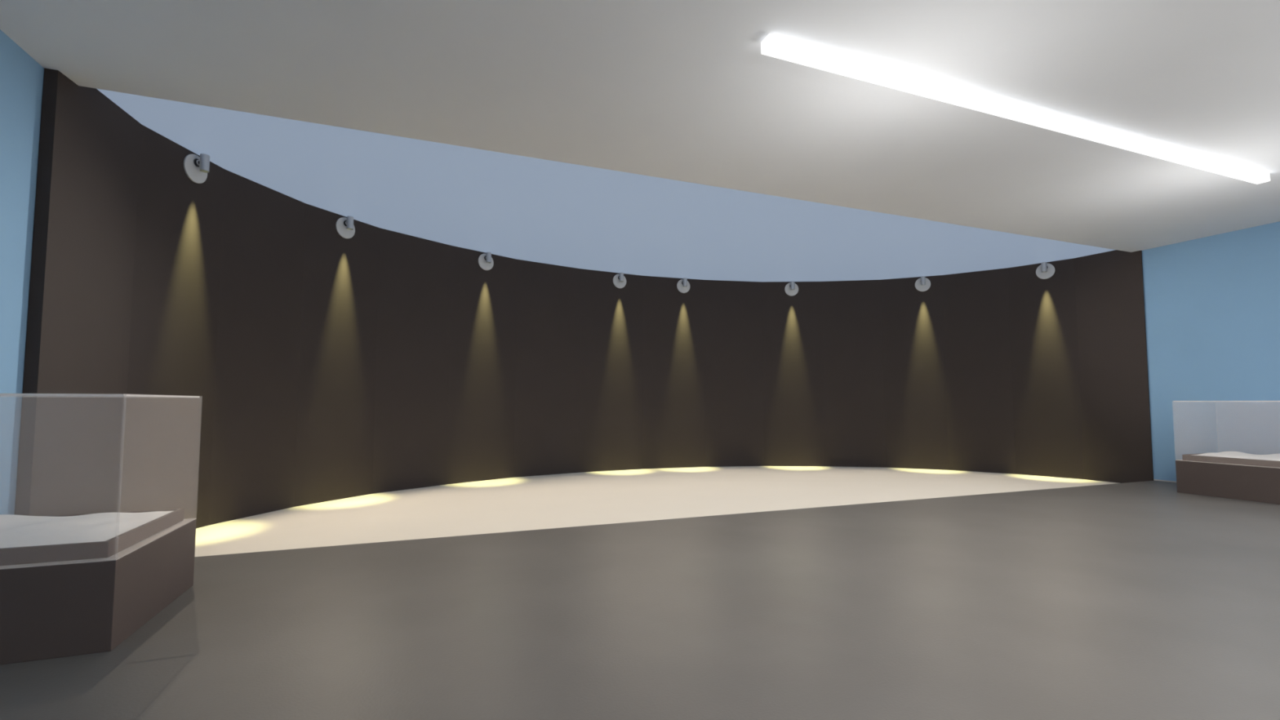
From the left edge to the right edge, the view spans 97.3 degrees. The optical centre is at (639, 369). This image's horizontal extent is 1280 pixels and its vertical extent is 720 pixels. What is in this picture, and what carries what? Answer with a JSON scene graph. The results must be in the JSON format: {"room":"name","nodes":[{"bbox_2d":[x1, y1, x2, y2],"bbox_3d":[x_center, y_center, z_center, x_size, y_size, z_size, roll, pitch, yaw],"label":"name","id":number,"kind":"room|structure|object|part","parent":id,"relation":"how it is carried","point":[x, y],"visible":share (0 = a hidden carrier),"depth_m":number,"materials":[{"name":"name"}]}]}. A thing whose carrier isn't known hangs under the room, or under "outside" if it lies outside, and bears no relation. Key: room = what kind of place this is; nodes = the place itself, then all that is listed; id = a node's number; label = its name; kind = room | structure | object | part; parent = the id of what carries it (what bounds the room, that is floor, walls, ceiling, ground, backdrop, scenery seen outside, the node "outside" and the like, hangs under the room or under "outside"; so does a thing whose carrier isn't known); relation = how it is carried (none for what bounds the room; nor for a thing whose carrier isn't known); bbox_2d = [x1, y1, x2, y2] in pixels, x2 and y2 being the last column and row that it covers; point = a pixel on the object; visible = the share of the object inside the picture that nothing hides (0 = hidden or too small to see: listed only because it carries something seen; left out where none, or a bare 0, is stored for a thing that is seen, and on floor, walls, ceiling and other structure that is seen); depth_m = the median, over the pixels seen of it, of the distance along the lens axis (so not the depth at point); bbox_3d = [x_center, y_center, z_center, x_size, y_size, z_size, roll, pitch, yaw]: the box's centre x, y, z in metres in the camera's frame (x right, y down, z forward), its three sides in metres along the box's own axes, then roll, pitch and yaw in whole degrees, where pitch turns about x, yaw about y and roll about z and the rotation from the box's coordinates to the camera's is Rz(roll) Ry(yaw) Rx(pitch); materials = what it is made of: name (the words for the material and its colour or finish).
{"room":"museum gallery","nodes":[
{"label":"museum gallery","id":0,"kind":"room"},
{"bbox_2d":[0,29,44,515],"bbox_3d":[-3.818,-0.713,-0.203,0.200,5.187,14.300,1,-4,-21],"label":"wall","id":1,"kind":"structure","parent":0,"point":[21,77],"depth_m":5.23,"materials":[{"name":"blue paint"}]},
{"bbox_2d":[14,67,1153,528],"bbox_3d":[1.233,-0.120,11.931,18.050,5.130,7.050,1,-4,-21],"label":"curved wall","id":2,"kind":"structure","parent":0,"point":[322,365],"depth_m":11.94,"materials":[{"name":"black paint"}]},
{"bbox_2d":[183,153,209,183],"bbox_3d":[-5.994,-2.739,7.704,0.187,0.380,0.380,0,-3,2],"label":"wall spotlight","id":3,"kind":"object","parent":2,"relation":"attached to","point":[197,168],"visible":1,"depth_m":7.67,"materials":[{"name":"grey metal"}]},
{"bbox_3d":[-6.036,-2.824,7.710,0.054,0.108,0.108,0,-3,2],"label":"arm","id":4,"kind":"part","parent":3,"relation":"part of"},
{"bbox_2d":[335,216,355,238],"bbox_3d":[-5.314,-2.584,10.275,0.187,0.380,0.380,-2,-4,26],"label":"wall spotlight","id":5,"kind":"object","parent":2,"relation":"attached to","point":[344,226],"visible":1,"depth_m":10.24,"materials":[{"name":"grey metal"}]},
{"bbox_2d":[478,252,493,270],"bbox_3d":[-3.437,-2.434,12.725,0.380,0.380,0.187,3,-5,-45],"label":"wall spotlight","id":6,"kind":"object","parent":2,"relation":"attached to","point":[486,262],"visible":1,"depth_m":12.72,"materials":[{"name":"grey metal"}]},
{"bbox_2d":[613,272,626,288],"bbox_3d":[-0.496,-2.312,14.692,0.380,0.380,0.187,2,-4,-26],"label":"wall spotlight","id":7,"kind":"object","parent":2,"relation":"attached to","point":[619,280],"visible":1,"depth_m":14.72,"materials":[{"name":"grey metal"}]},
{"bbox_2d":[676,277,689,293],"bbox_3d":[1.212,-2.272,15.310,0.380,0.380,0.187,1,-4,-16],"label":"wall spotlight","id":8,"kind":"object","parent":2,"relation":"attached to","point":[683,285],"visible":1,"depth_m":15.35,"materials":[{"name":"grey metal"}]},
{"bbox_2d":[784,280,798,296],"bbox_3d":[4.243,-2.244,15.700,0.380,0.380,0.187,0,-3,3],"label":"wall spotlight","id":9,"kind":"object","parent":2,"relation":"attached to","point":[791,289],"visible":1,"depth_m":15.77,"materials":[{"name":"grey metal"}]},
{"bbox_2d":[915,275,930,291],"bbox_3d":[7.558,-2.277,15.044,0.380,0.380,0.187,-1,-4,22],"label":"wall spotlight","id":10,"kind":"object","parent":2,"relation":"attached to","point":[922,284],"visible":1,"depth_m":15.08,"materials":[{"name":"grey metal"}]},
{"bbox_2d":[1035,262,1054,279],"bbox_3d":[9.713,-2.365,13.526,0.187,0.380,0.380,3,-5,-44],"label":"wall spotlight","id":11,"kind":"object","parent":2,"relation":"attached to","point":[1044,271],"visible":1,"depth_m":13.53,"materials":[{"name":"grey metal"}]},
{"bbox_2d":[97,88,1115,281],"bbox_3d":[1.154,-2.748,12.206,18.120,0.150,6.770,1,-4,-21],"label":"recessed ceiling","id":12,"kind":"structure","parent":0,"point":[506,205],"depth_m":10.06,"materials":[{"name":"blue paint"}]},
{"bbox_2d":[0,480,1279,719],"bbox_3d":[4.820,1.905,2.403,17.910,0.300,13.205,1,-4,-21],"label":"floor","id":13,"kind":"structure","parent":0,"point":[1147,600],"depth_m":4.02,"materials":[{"name":"grey concrete"}]},
{"bbox_2d":[0,393,199,664],"bbox_3d":[-4.369,1.009,4.049,1.535,1.655,1.405,1,-4,-21],"label":"display case","id":14,"kind":"object","parent":13,"relation":"on","point":[63,600],"visible":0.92,"depth_m":3.61,"materials":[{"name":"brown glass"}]},
{"bbox_2d":[0,511,173,548],"bbox_3d":[-4.369,1.173,4.040,1.331,0.162,1.201,1,-4,-21],"label":"relief","id":15,"kind":"object","parent":14,"relation":"on","point":[15,531],"visible":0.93,"depth_m":4.01,"materials":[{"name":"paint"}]},
{"bbox_2d":[0,508,183,565],"bbox_3d":[-4.369,1.205,4.038,1.391,0.103,1.261,1,-4,-21],"label":"cushion","id":16,"kind":"object","parent":14,"relation":"on","point":[27,555],"depth_m":3.68,"materials":[{"name":"white fabric"}]},
{"bbox_3d":[-4.368,0.192,4.098,1.503,0.014,1.373,1,-4,-21],"label":"glass lid","id":17,"kind":"part","parent":14,"relation":"part of","materials":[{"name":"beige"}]},
{"bbox_2d":[1173,400,1279,504],"bbox_3d":[10.677,1.374,9.732,1.390,1.655,1.664,1,-4,-21],"label":"display case","id":18,"kind":"object","parent":13,"relation":"on","point":[1237,478],"visible":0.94,"depth_m":9.56,"materials":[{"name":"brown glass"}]},
{"bbox_3d":[10.679,0.557,9.781,1.358,0.014,1.632,1,-4,-21],"label":"glass lid","id":19,"kind":"part","parent":18,"relation":"part of","materials":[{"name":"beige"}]},
{"bbox_2d":[1182,453,1279,467],"bbox_3d":[10.677,1.570,9.721,1.246,0.103,1.520,1,-4,-21],"label":"cushion","id":20,"kind":"object","parent":18,"relation":"on","point":[1189,457],"depth_m":9.59,"materials":[{"name":"white fabric"}]},
{"bbox_2d":[1192,451,1279,461],"bbox_3d":[10.677,1.534,9.723,1.186,0.168,1.460,1,-4,-21],"label":"relief","id":21,"kind":"object","parent":18,"relation":"on","point":[1224,454],"visible":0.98,"depth_m":9.77,"materials":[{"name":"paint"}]},
{"bbox_2d":[0,0,1279,252],"bbox_3d":[4.792,-3.249,2.808,18.110,0.263,13.410,1,-4,-21],"label":"ceiling","id":22,"kind":"structure","parent":0,"point":[686,91],"depth_m":5.78,"materials":[{"name":"white paint"}]},
{"bbox_2d":[760,33,1270,184],"bbox_3d":[5.049,-2.835,6.592,8.405,0.110,0.137,1,-4,-21],"label":"ceiling lamp","id":23,"kind":"object","parent":22,"relation":"attached to","point":[773,46],"visible":1,"depth_m":6.03,"materials":[{"name":"white plastic"}]},
{"bbox_2d":[194,466,1117,556],"bbox_3d":[1.215,2.527,11.807,18.050,0.170,6.975,1,-4,-21],"label":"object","id":24,"kind":"object","parent":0,"point":[528,503],"visible":0.49,"depth_m":10.11,"materials":[{"name":"beige"}]},
{"bbox_2d":[1142,221,1279,481],"bbox_3d":[13.071,-0.295,6.321,0.200,5.187,14.300,1,-4,-21],"label":"wall","id":25,"kind":"structure","parent":0,"point":[1212,303],"depth_m":10.96,"materials":[{"name":"blue paint"}]},
{"bbox_2d":[1153,479,1176,482],"bbox_3d":[11.500,2.206,9.933,0.012,0.022,4.035,1,-4,-21],"label":"baseboard","id":26,"kind":"structure","parent":25,"relation":"attached to","point":[1153,479],"depth_m":11.63,"materials":[{"name":"grey"}]}
]}

